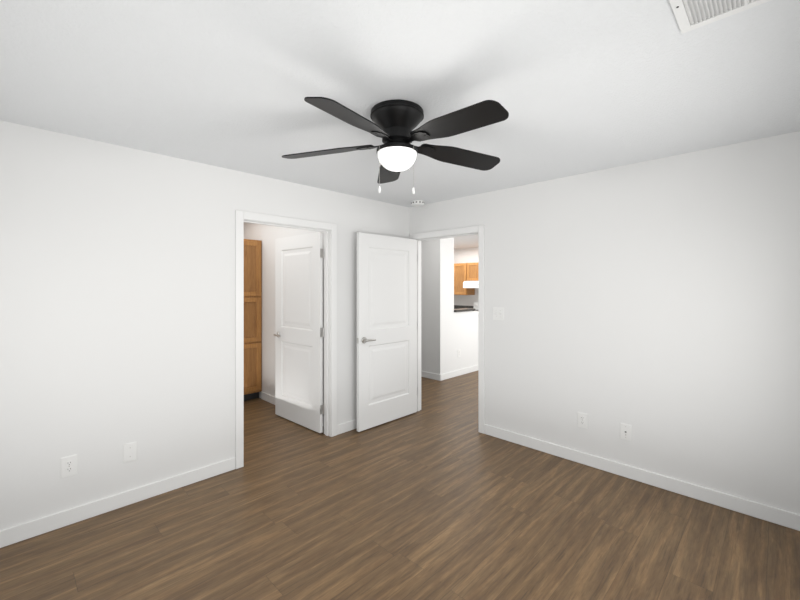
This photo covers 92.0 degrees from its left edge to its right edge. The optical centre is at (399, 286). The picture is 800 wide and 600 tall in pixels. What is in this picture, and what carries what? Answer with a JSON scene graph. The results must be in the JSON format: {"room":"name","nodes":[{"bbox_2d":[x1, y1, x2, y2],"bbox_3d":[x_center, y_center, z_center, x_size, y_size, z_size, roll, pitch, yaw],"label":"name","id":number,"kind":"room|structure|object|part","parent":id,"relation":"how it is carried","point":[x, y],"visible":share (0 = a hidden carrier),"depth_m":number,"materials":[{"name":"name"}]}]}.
{"room":"empty bedroom","nodes":[
{"label":"empty bedroom","id":0,"kind":"room"},
{"bbox_2d":[0,120,408,529],"bbox_3d":[-1.333,0.270,3.254,0.115,2.440,4.242,0,0,45],"label":"wall","id":1,"kind":"structure","parent":0,"point":[117,297],"depth_m":2.61,"materials":[{"name":"white paint"}]},
{"bbox_2d":[61,454,76,477],"bbox_3d":[-2.070,1.125,2.416,0.008,0.126,0.080,0,0,45],"label":"duplex electrical outlet","id":2,"kind":"object","parent":1,"relation":"attached to","point":[68,465],"visible":1,"depth_m":2.41,"materials":[{"name":"white plastic"}]},
{"bbox_2d":[0,457,234,547],"bbox_3d":[-2.008,1.441,2.475,0.013,0.098,1.895,0,0,44],"label":"baseboard","id":3,"kind":"structure","parent":1,"relation":"attached to","point":[70,516],"depth_m":2.55,"materials":[{"name":"white wood"}]},
{"bbox_2d":[123,441,136,462],"bbox_3d":[-1.848,1.134,2.643,0.007,0.126,0.080,0,0,45],"label":"electrical outlet","id":4,"kind":"object","parent":1,"relation":"attached to","point":[129,451],"visible":1,"depth_m":2.64,"materials":[{"name":"white plastic"}]},
{"bbox_2d":[235,210,336,468],"bbox_3d":[-0.990,0.433,3.510,0.016,2.114,1.008,0,0,45],"label":"door frame","id":5,"kind":"structure","parent":1,"relation":"attached to","point":[240,216],"depth_m":3.19,"materials":[{"name":"white wood"}]},
{"bbox_2d":[244,219,330,436],"bbox_3d":[-1.036,0.458,3.556,0.115,2.064,0.908,0,0,45],"label":"jamb left opening","id":6,"kind":"structure","parent":1,"relation":"attached to","point":[327,332],"depth_m":3.85,"materials":[{"name":"white wood"}]},
{"bbox_2d":[274,232,323,432],"bbox_3d":[-1.118,0.463,4.180,0.876,2.030,0.150,0,0,45],"label":"door","id":7,"kind":"structure","parent":6,"relation":"attached to","point":[299,332],"depth_m":4.13,"materials":[{"name":"white wood"}]},
{"bbox_2d":[337,419,356,434],"bbox_3d":[-0.258,1.441,4.256,0.013,0.098,1.077,0,0,44],"label":"baseboard","id":8,"kind":"structure","parent":1,"relation":"attached to","point":[350,425],"depth_m":3.95,"materials":[{"name":"white wood"}]},
{"bbox_2d":[244,223,323,416],"bbox_3d":[-1.464,0.270,4.843,2.300,2.440,0.115,0,0,44],"label":"wall","id":9,"kind":"structure","parent":0,"point":[267,235],"depth_m":4.97,"materials":[{"name":"white paint"}]},
{"bbox_2d":[261,392,323,425],"bbox_3d":[-1.979,1.441,4.237,2.185,0.098,1.470,0,0,45],"label":"baseboard","id":10,"kind":"structure","parent":9,"relation":"attached to","point":[268,398],"depth_m":4.97,"materials":[{"name":"white wood"}]},
{"bbox_2d":[0,371,799,599],"bbox_3d":[0.347,1.520,4.846,7.550,0.060,9.000,0,0,45],"label":"floor","id":11,"kind":"structure","parent":0,"point":[438,496],"depth_m":2.33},
{"bbox_2d":[244,239,261,400],"bbox_3d":[-2.229,0.440,5.087,0.617,2.100,0.600,0,0,45],"label":"linen cabinet","id":12,"kind":"object","parent":11,"relation":"on","point":[252,319],"visible":0.29,"depth_m":5.03,"materials":[{"name":"brown wood"}]},
{"bbox_2d":[454,305,473,308],"bbox_3d":[1.624,0.983,9.177,2.400,1.015,0.625,0,0,45],"label":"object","id":13,"kind":"object","parent":11,"relation":"on","point":[458,306],"depth_m":9.67,"materials":[{"name":"black stone"}]},
{"bbox_2d":[473,302,477,312],"bbox_3d":[1.849,0.930,8.892,0.752,1.120,0.716,0,0,45],"label":"stove","id":14,"kind":"object","parent":11,"relation":"on","point":[476,305],"visible":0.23,"depth_m":9.30,"materials":[{"name":"white metal"}]},
{"bbox_2d":[0,0,799,248],"bbox_3d":[0.347,-0.980,4.846,7.550,0.060,9.000,0,0,45],"label":"ceiling","id":15,"kind":"structure","parent":0,"point":[574,87],"depth_m":1.77,"materials":[{"name":"white paint"}]},
{"bbox_2d":[282,97,508,193],"bbox_3d":[0.008,-0.717,2.064,1.243,0.467,1.281,0,0,45],"label":"ceiling fan","id":16,"kind":"object","parent":15,"relation":"attached to","point":[395,123],"visible":1,"depth_m":2.00,"materials":[{"name":"black metal"}]},
{"bbox_3d":[-0.015,-0.682,2.100,0.212,0.100,0.212,0,0,44],"label":"globe","id":17,"kind":"part","parent":16,"relation":"part of","materials":[{"name":"white glass"}]},
{"bbox_2d":[411,200,424,206],"bbox_3d":[0.200,-0.925,4.318,0.152,0.050,0.152,0,0,45],"label":"smoke detector","id":18,"kind":"object","parent":15,"relation":"attached to","point":[417,203],"visible":1,"depth_m":4.26,"materials":[{"name":"white plastic"}]},
{"bbox_2d":[669,0,770,33],"bbox_3d":[1.051,-0.944,1.182,0.360,0.012,0.360,0,0,45],"label":"ceiling vent","id":19,"kind":"object","parent":15,"relation":"in","point":[690,15],"visible":1,"depth_m":1.32,"materials":[{"name":"white plastic"}]},
{"bbox_2d":[421,238,444,374],"bbox_3d":[-0.375,0.270,7.178,2.950,2.440,0.115,0,0,44],"label":"wall","id":20,"kind":"structure","parent":0,"point":[432,251],"depth_m":6.20,"materials":[{"name":"white paint"}]},
{"bbox_2d":[421,371,441,380],"bbox_3d":[-0.414,1.441,7.131,2.963,0.098,0.017,0,0,44],"label":"baseboard","id":21,"kind":"structure","parent":20,"relation":"attached to","point":[441,377],"depth_m":6.21,"materials":[{"name":"white wood"}]},
{"bbox_2d":[445,237,477,372],"bbox_3d":[1.198,0.270,6.758,0.115,2.440,1.480,0,0,44],"label":"wall","id":22,"kind":"structure","parent":0,"point":[447,332],"depth_m":6.38,"materials":[{"name":"white paint"}]},
{"bbox_2d":[442,365,477,379],"bbox_3d":[1.212,1.441,6.679,0.013,0.098,1.573,0,0,44],"label":"baseboard","id":23,"kind":"structure","parent":22,"relation":"attached to","point":[452,374],"depth_m":6.45,"materials":[{"name":"white wood"}]},
{"bbox_2d":[454,308,475,311],"bbox_3d":[1.047,0.404,6.607,0.210,0.038,0.568,0,0,45],"label":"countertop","id":24,"kind":"structure","parent":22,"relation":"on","point":[464,309],"depth_m":6.52,"materials":[{"name":"grey"}]},
{"bbox_2d":[454,247,477,305],"bbox_3d":[2.671,0.270,8.673,5.430,2.440,0.115,0,0,44],"label":"wall","id":25,"kind":"structure","parent":0,"point":[467,255],"depth_m":9.58,"materials":[{"name":"white paint"}]},
{"bbox_2d":[454,263,474,293],"bbox_3d":[1.305,-0.177,9.678,1.242,0.765,0.356,0,0,45],"label":"upper cabinet","id":26,"kind":"object","parent":25,"relation":"attached to","point":[463,272],"depth_m":9.29,"materials":[{"name":"brown wood"}]},
{"bbox_2d":[463,281,477,287],"bbox_3d":[1.924,-0.045,8.969,0.756,0.164,0.500,0,0,45],"label":"range hood","id":27,"kind":"object","parent":26,"relation":"attached to","point":[470,284],"visible":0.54,"depth_m":8.91,"materials":[{"name":"white metal"}]},
{"bbox_2d":[470,262,477,280],"bbox_3d":[1.975,-0.345,9.020,0.760,0.429,0.356,0,0,45],"label":"upper cabinet","id":28,"kind":"object","parent":25,"relation":"attached to","point":[473,266],"depth_m":9.02,"materials":[{"name":"brown wood"}]},
{"bbox_2d":[409,131,799,514],"bbox_3d":[1.479,0.270,3.384,3.715,2.440,0.115,0,0,45],"label":"wall","id":29,"kind":"structure","parent":0,"point":[655,303],"depth_m":2.87,"materials":[{"name":"white paint"}]},
{"bbox_2d":[416,232,477,410],"bbox_3d":[0.534,0.458,4.312,0.923,2.064,0.115,0,0,45],"label":"door frame","id":30,"kind":"structure","parent":29,"relation":"attached to","point":[419,318],"depth_m":4.61,"materials":[{"name":"white wood"}]},
{"bbox_2d":[357,232,416,431],"bbox_3d":[-0.119,0.463,4.251,0.147,2.030,0.892,0,0,45],"label":"hall door","id":31,"kind":"structure","parent":30,"relation":"attached to","point":[386,328],"depth_m":4.19,"materials":[{"name":"white wood"}]},
{"bbox_2d":[409,225,484,433],"bbox_3d":[0.485,0.433,4.269,1.032,2.114,0.016,0,0,45],"label":"door frame","id":32,"kind":"structure","parent":29,"relation":"attached to","point":[480,229],"depth_m":3.93,"materials":[{"name":"white wood"}]},
{"bbox_2d":[493,307,503,319],"bbox_3d":[0.964,0.268,3.795,0.122,0.124,0.020,0,0,45],"label":"light switch","id":33,"kind":"object","parent":29,"relation":"attached to","point":[498,313],"visible":1,"depth_m":3.80,"materials":[{"name":"white plastic"}]},
{"bbox_2d":[578,412,587,428],"bbox_3d":[1.533,1.124,3.244,0.080,0.126,0.008,0,0,45],"label":"duplex electrical outlet","id":34,"kind":"object","parent":29,"relation":"attached to","point":[582,420],"visible":1,"depth_m":3.24,"materials":[{"name":"white plastic"}]},
{"bbox_2d":[620,423,631,440],"bbox_3d":[1.764,1.137,3.017,0.080,0.126,0.009,0,0,45],"label":"outlet","id":35,"kind":"object","parent":29,"relation":"attached to","point":[625,431],"visible":1,"depth_m":3.01,"materials":[{"name":"white plastic"}]},
{"bbox_2d":[484,424,799,530],"bbox_3d":[1.755,1.441,3.023,2.525,0.098,0.013,0,0,44],"label":"baseboard","id":36,"kind":"structure","parent":29,"relation":"attached to","point":[781,517],"depth_m":2.84,"materials":[{"name":"white wood"}]}
]}

